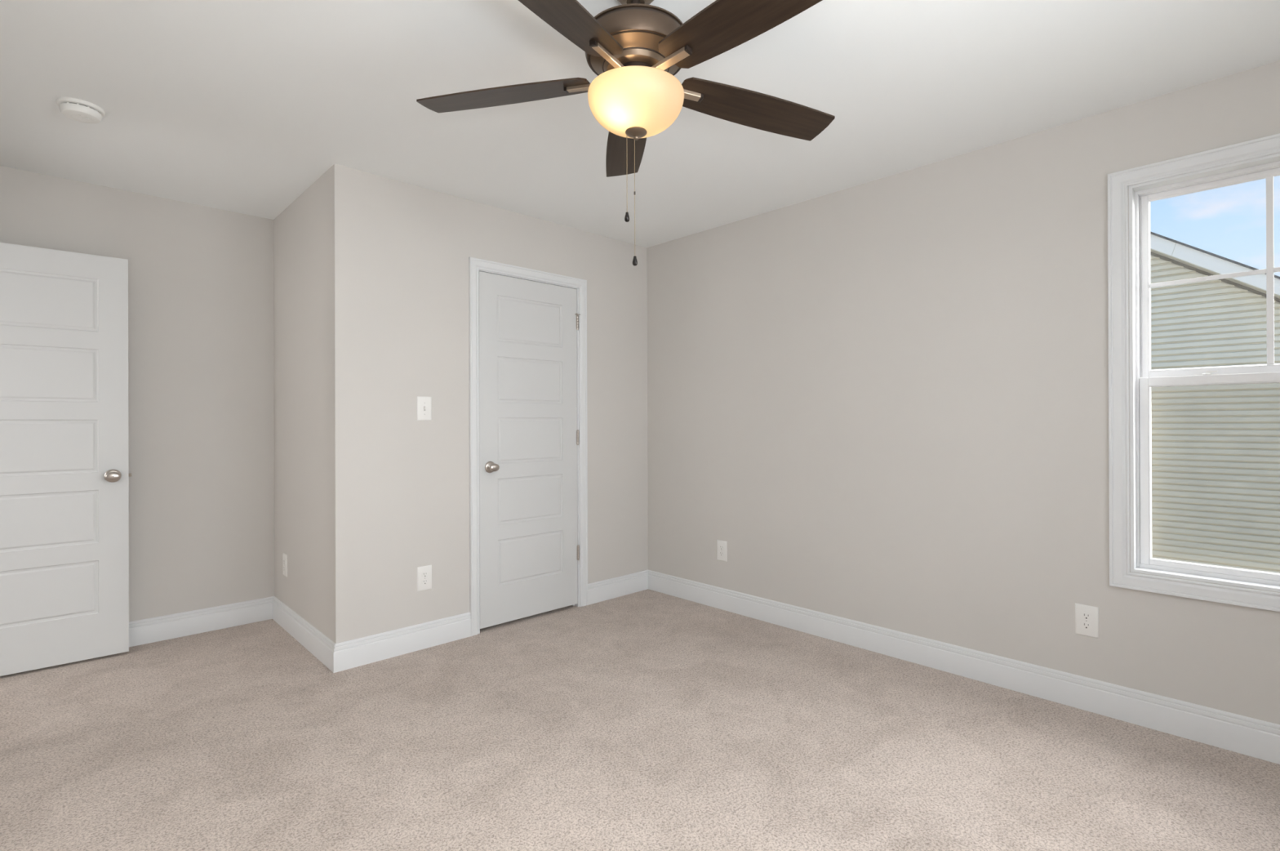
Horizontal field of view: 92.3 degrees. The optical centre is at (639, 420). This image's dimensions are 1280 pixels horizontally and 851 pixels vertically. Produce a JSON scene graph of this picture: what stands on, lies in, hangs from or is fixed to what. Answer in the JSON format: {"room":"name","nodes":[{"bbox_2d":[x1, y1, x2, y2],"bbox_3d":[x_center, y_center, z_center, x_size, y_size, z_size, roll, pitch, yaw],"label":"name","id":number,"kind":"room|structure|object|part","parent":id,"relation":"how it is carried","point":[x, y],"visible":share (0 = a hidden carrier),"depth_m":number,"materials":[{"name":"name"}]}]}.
{"room":"empty bedroom","nodes":[
{"label":"empty bedroom","id":0,"kind":"room"},
{"bbox_2d":[0,165,274,621],"bbox_3d":[-2.567,-0.012,3.550,4.974,2.440,0.130,0,0,-44],"label":"wall","id":1,"kind":"structure","parent":0,"point":[201,322],"depth_m":3.47,"materials":[{"name":"beige paint"}]},
{"bbox_2d":[128,595,274,646],"bbox_3d":[-2.767,1.142,3.254,1.473,0.132,0.015,0,0,-44],"label":"baseboard","id":2,"kind":"structure","parent":1,"relation":"attached to","point":[143,631],"depth_m":3.49,"materials":[{"name":"white wood"}]},
{"bbox_2d":[273,163,364,643],"bbox_3d":[-1.808,-0.015,3.408,0.130,2.440,1.126,0,0,-44],"label":"wall","id":3,"kind":"structure","parent":0,"point":[318,309],"depth_m":3.09,"materials":[{"name":"beige paint"}]},
{"bbox_2d":[282,552,287,577],"bbox_3d":[-2.074,0.843,3.589,0.008,0.127,0.079,0,0,-44],"label":"electrical outlet","id":4,"kind":"object","parent":3,"relation":"attached to","point":[284,555],"visible":1,"depth_m":3.58,"materials":[{"name":"white plastic"}]},
{"bbox_2d":[272,595,335,672],"bbox_3d":[-1.851,1.139,3.351,0.015,0.132,1.141,0,0,-44],"label":"baseboard","id":5,"kind":"structure","parent":3,"relation":"attached to","point":[313,640],"depth_m":3.27,"materials":[{"name":"white wood"}]},
{"bbox_2d":[362,171,648,636],"bbox_3d":[-0.704,-0.018,3.774,1.971,2.440,0.130,0,0,-44],"label":"wall","id":6,"kind":"structure","parent":0,"point":[418,242],"depth_m":3.35,"materials":[{"name":"beige paint"}]},
{"bbox_2d":[417,564,431,591],"bbox_3d":[-1.140,0.834,3.257,0.079,0.127,0.008,0,0,-44],"label":"electrical outlet","id":7,"kind":"object","parent":6,"relation":"attached to","point":[424,572],"visible":1,"depth_m":3.25,"materials":[{"name":"white plastic"}]},
{"bbox_2d":[422,578,427,584],"bbox_3d":[-1.139,0.853,3.256,0.034,0.028,0.003,0,0,-44],"label":"receptacle","id":8,"kind":"object","parent":7,"relation":"attached to","point":[424,581],"depth_m":3.25,"materials":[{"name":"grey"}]},
{"bbox_2d":[422,571,427,577],"bbox_3d":[-1.139,0.814,3.256,0.034,0.028,0.003,0,0,-44],"label":"receptacle","id":9,"kind":"object","parent":7,"relation":"attached to","point":[424,574],"depth_m":3.25,"materials":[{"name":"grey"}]},
{"bbox_2d":[417,395,431,420],"bbox_3d":[-1.140,-0.064,3.256,0.079,0.127,0.017,0,0,-44],"label":"light switch","id":10,"kind":"object","parent":6,"relation":"attached to","point":[424,403],"visible":1,"depth_m":3.26,"materials":[{"name":"white plastic"}]},
{"bbox_2d":[333,569,648,672],"bbox_3d":[-0.702,1.136,3.670,2.116,0.132,0.015,0,0,-44],"label":"baseboard","id":11,"kind":"structure","parent":6,"relation":"attached to","point":[353,653],"depth_m":3.24,"materials":[{"name":"white wood"}]},
{"bbox_2d":[468,257,587,635],"bbox_3d":[-0.702,0.166,3.774,0.743,2.072,0.130,0,0,-44],"label":"door frame","id":12,"kind":"structure","parent":6,"relation":"attached to","point":[578,603],"depth_m":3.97,"materials":[{"name":"white wood"}]},
{"bbox_2d":[478,271,580,628],"bbox_3d":[-0.641,0.166,3.724,0.718,2.029,0.097,0,0,-44],"label":"door","id":13,"kind":"structure","parent":6,"relation":"in","point":[529,433],"depth_m":3.71,"materials":[{"name":"white paint"}]},
{"bbox_3d":[-0.831,0.266,3.498,0.063,0.045,0.033,0,0,-44],"label":"knob","id":14,"kind":"part","parent":13,"relation":"part of","materials":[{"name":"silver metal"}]},
{"bbox_2d":[0,588,1279,850],"bbox_3d":[-0.780,1.274,1.777,5.104,0.150,5.156,0,0,-44],"label":"floor","id":15,"kind":"structure","parent":0,"point":[647,719],"depth_m":2.21,"materials":[{"name":"beige carpet"}]},
{"bbox_2d":[0,0,1279,247],"bbox_3d":[-0.789,-1.316,1.781,5.104,0.150,5.156,0,0,-44],"label":"ceiling","id":16,"kind":"structure","parent":0,"point":[240,106],"depth_m":2.31,"materials":[{"name":"white paint"}]},
{"bbox_2d":[55,97,105,124],"bbox_3d":[-2.198,-1.211,2.417,0.143,0.048,0.143,0,0,26],"label":"smoke detector","id":17,"kind":"object","parent":16,"relation":"attached to","point":[77,109],"visible":1,"depth_m":2.38,"materials":[{"name":"white plastic"}]},
{"bbox_2d":[416,0,835,265],"bbox_3d":[0.012,-0.842,1.714,1.291,0.804,1.248,0,0,-44],"label":"ceiling fan","id":18,"kind":"object","parent":16,"relation":"hanging from","point":[635,49],"visible":1,"depth_m":1.66,"materials":[{"name":"brown wood"}]},
{"bbox_3d":[-0.402,-0.971,1.838,0.529,0.034,0.138,0,0,13],"label":"blade","id":19,"kind":"part","parent":18,"relation":"part of","materials":[{"name":"brown wood"}]},
{"bbox_3d":[-0.217,-0.964,1.405,0.138,0.043,0.529,0,0,31],"label":"blade","id":20,"kind":"part","parent":18,"relation":"part of","materials":[{"name":"brown wood"}]},
{"bbox_3d":[-0.133,-0.965,1.776,0.161,0.018,0.033,0,0,13],"label":"blade arm","id":21,"kind":"part","parent":18,"relation":"part of","materials":[{"name":"brown metal"}]},
{"bbox_3d":[-0.075,-0.964,1.641,0.033,0.018,0.161,0,0,31],"label":"blade arm","id":22,"kind":"part","parent":18,"relation":"part of","materials":[{"name":"brown metal"}]},
{"bbox_3d":[-0.047,-0.968,2.147,0.138,0.033,0.529,0,0,-5],"label":"blade","id":23,"kind":"part","parent":18,"relation":"part of","materials":[{"name":"brown wood"}]},
{"bbox_3d":[-0.037,-0.703,1.748,0.002,0.228,0.002,0,0,-44],"label":"pull chain","id":24,"kind":"part","parent":18,"relation":"part of","materials":[{"name":"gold metal"}]},
{"bbox_3d":[-0.015,-0.633,1.748,0.002,0.336,0.002,0,0,-44],"label":"pull chain","id":25,"kind":"part","parent":18,"relation":"part of","materials":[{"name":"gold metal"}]},
{"bbox_3d":[-0.011,-0.878,1.748,0.273,0.113,0.273,0,0,-44],"label":"lamp shade","id":26,"kind":"part","parent":18,"relation":"part of","materials":[{"name":"beige glass"}]},
{"bbox_3d":[0.070,-0.962,1.654,0.033,0.022,0.161,0,0,-41],"label":"blade arm","id":27,"kind":"part","parent":18,"relation":"part of","materials":[{"name":"brown metal"}]},
{"bbox_3d":[0.103,-0.963,1.797,0.161,0.021,0.033,0,0,-23],"label":"blade arm","id":28,"kind":"part","parent":18,"relation":"part of","materials":[{"name":"brown metal"}]},
{"bbox_3d":[0.252,-0.958,1.446,0.138,0.051,0.529,0,0,-41],"label":"blade","id":29,"kind":"part","parent":18,"relation":"part of","materials":[{"name":"brown wood"}]},
{"bbox_3d":[0.357,-0.960,1.905,0.529,0.045,0.138,0,0,-23],"label":"blade","id":30,"kind":"part","parent":18,"relation":"part of","materials":[{"name":"brown wood"}]},
{"bbox_2d":[646,60,1279,724],"bbox_3d":[1.014,-0.024,3.497,0.130,2.440,5.156,0,0,-44],"label":"wall","id":31,"kind":"structure","parent":0,"point":[886,398],"depth_m":2.95,"materials":[{"name":"beige paint"}]},
{"bbox_2d":[716,539,727,561],"bbox_3d":[0.520,0.827,3.916,0.008,0.127,0.079,0,0,-44],"label":"electrical outlet","id":32,"kind":"object","parent":31,"relation":"attached to","point":[722,545],"visible":1,"depth_m":3.91,"materials":[{"name":"white plastic"}]},
{"bbox_2d":[648,569,1279,764],"bbox_3d":[1.354,1.127,3.038,0.015,0.132,3.769,0,0,-44],"label":"baseboard","id":33,"kind":"structure","parent":31,"relation":"attached to","point":[1244,735],"depth_m":2.71,"materials":[{"name":"white wood"}]},
{"bbox_2d":[1075,603,1098,638],"bbox_3d":[1.841,0.824,2.534,0.008,0.127,0.079,0,0,-44],"label":"electrical outlet","id":34,"kind":"object","parent":31,"relation":"attached to","point":[1086,616],"visible":1,"depth_m":2.53,"materials":[{"name":"white plastic"}]},
{"bbox_2d":[1081,621,1091,629],"bbox_3d":[1.839,0.844,2.533,0.003,0.028,0.034,0,0,-44],"label":"receptacle","id":35,"kind":"object","parent":34,"relation":"attached to","point":[1085,624],"depth_m":2.53,"materials":[{"name":"grey plastic"}]},
{"bbox_2d":[1081,612,1091,619],"bbox_3d":[1.839,0.805,2.533,0.003,0.028,0.034,0,0,-44],"label":"receptacle","id":36,"kind":"object","parent":34,"relation":"attached to","point":[1085,615],"depth_m":2.53,"materials":[{"name":"grey plastic"}]},
{"bbox_2d":[1107,133,1279,611],"bbox_3d":[2.201,-0.166,2.148,0.018,1.654,0.908,0,0,-44],"label":"trim","id":37,"kind":"structure","parent":31,"relation":"attached to","point":[1118,182],"depth_m":2.44,"materials":[{"name":"white wood"}]},
{"bbox_2d":[1128,152,1279,591],"bbox_3d":[2.255,-0.168,2.199,0.130,1.528,0.778,0,0,-44],"label":"window","id":38,"kind":"structure","parent":31,"relation":"in","point":[1140,195],"depth_m":2.42,"materials":[{"name":"white plastic"}]},
{"bbox_3d":[2.263,0.198,2.205,0.026,0.742,0.733,0,0,-44],"label":"sash","id":39,"kind":"part","parent":38,"relation":"part of","materials":[{"name":"white plastic"}]},
{"bbox_3d":[2.283,-0.539,2.228,0.026,0.736,0.724,0,0,-44],"label":"sash","id":40,"kind":"part","parent":38,"relation":"part of","materials":[{"name":"white plastic"}]},
{"bbox_3d":[-1.619,-0.019,0.891,0.130,2.440,5.026,0,0,-44],"label":"wall","id":41,"kind":"structure","parent":0,"visible":0},
{"bbox_2d":[0,242,131,675],"bbox_3d":[-2.945,0.180,2.945,0.786,2.030,0.161,0,0,-42],"label":"door","id":42,"kind":"structure","parent":41,"relation":"in","point":[64,474],"depth_m":3.02,"materials":[{"name":"white paint"}]},
{"bbox_3d":[-2.666,0.281,3.111,0.063,0.045,0.033,0,0,-42],"label":"knob","id":43,"kind":"part","parent":42,"relation":"part of","materials":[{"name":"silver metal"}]},
{"label":"outside","id":44,"kind":"structure","parent":0,"visible":0},
{"bbox_3d":[19.518,4.364,25.550,56.486,0.200,62.000,0,0,-44],"label":"ground","id":45,"kind":"structure","parent":44,"visible":0},
{"bbox_2d":[1141,231,1279,573],"bbox_3d":[9.046,-0.800,16.397,9.600,10.174,18.300,0,0,-44],"label":"neighbor house","id":46,"kind":"structure","parent":45,"relation":"on","point":[1215,449],"depth_m":9.80,"materials":[{"name":"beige plastic"}]}
]}

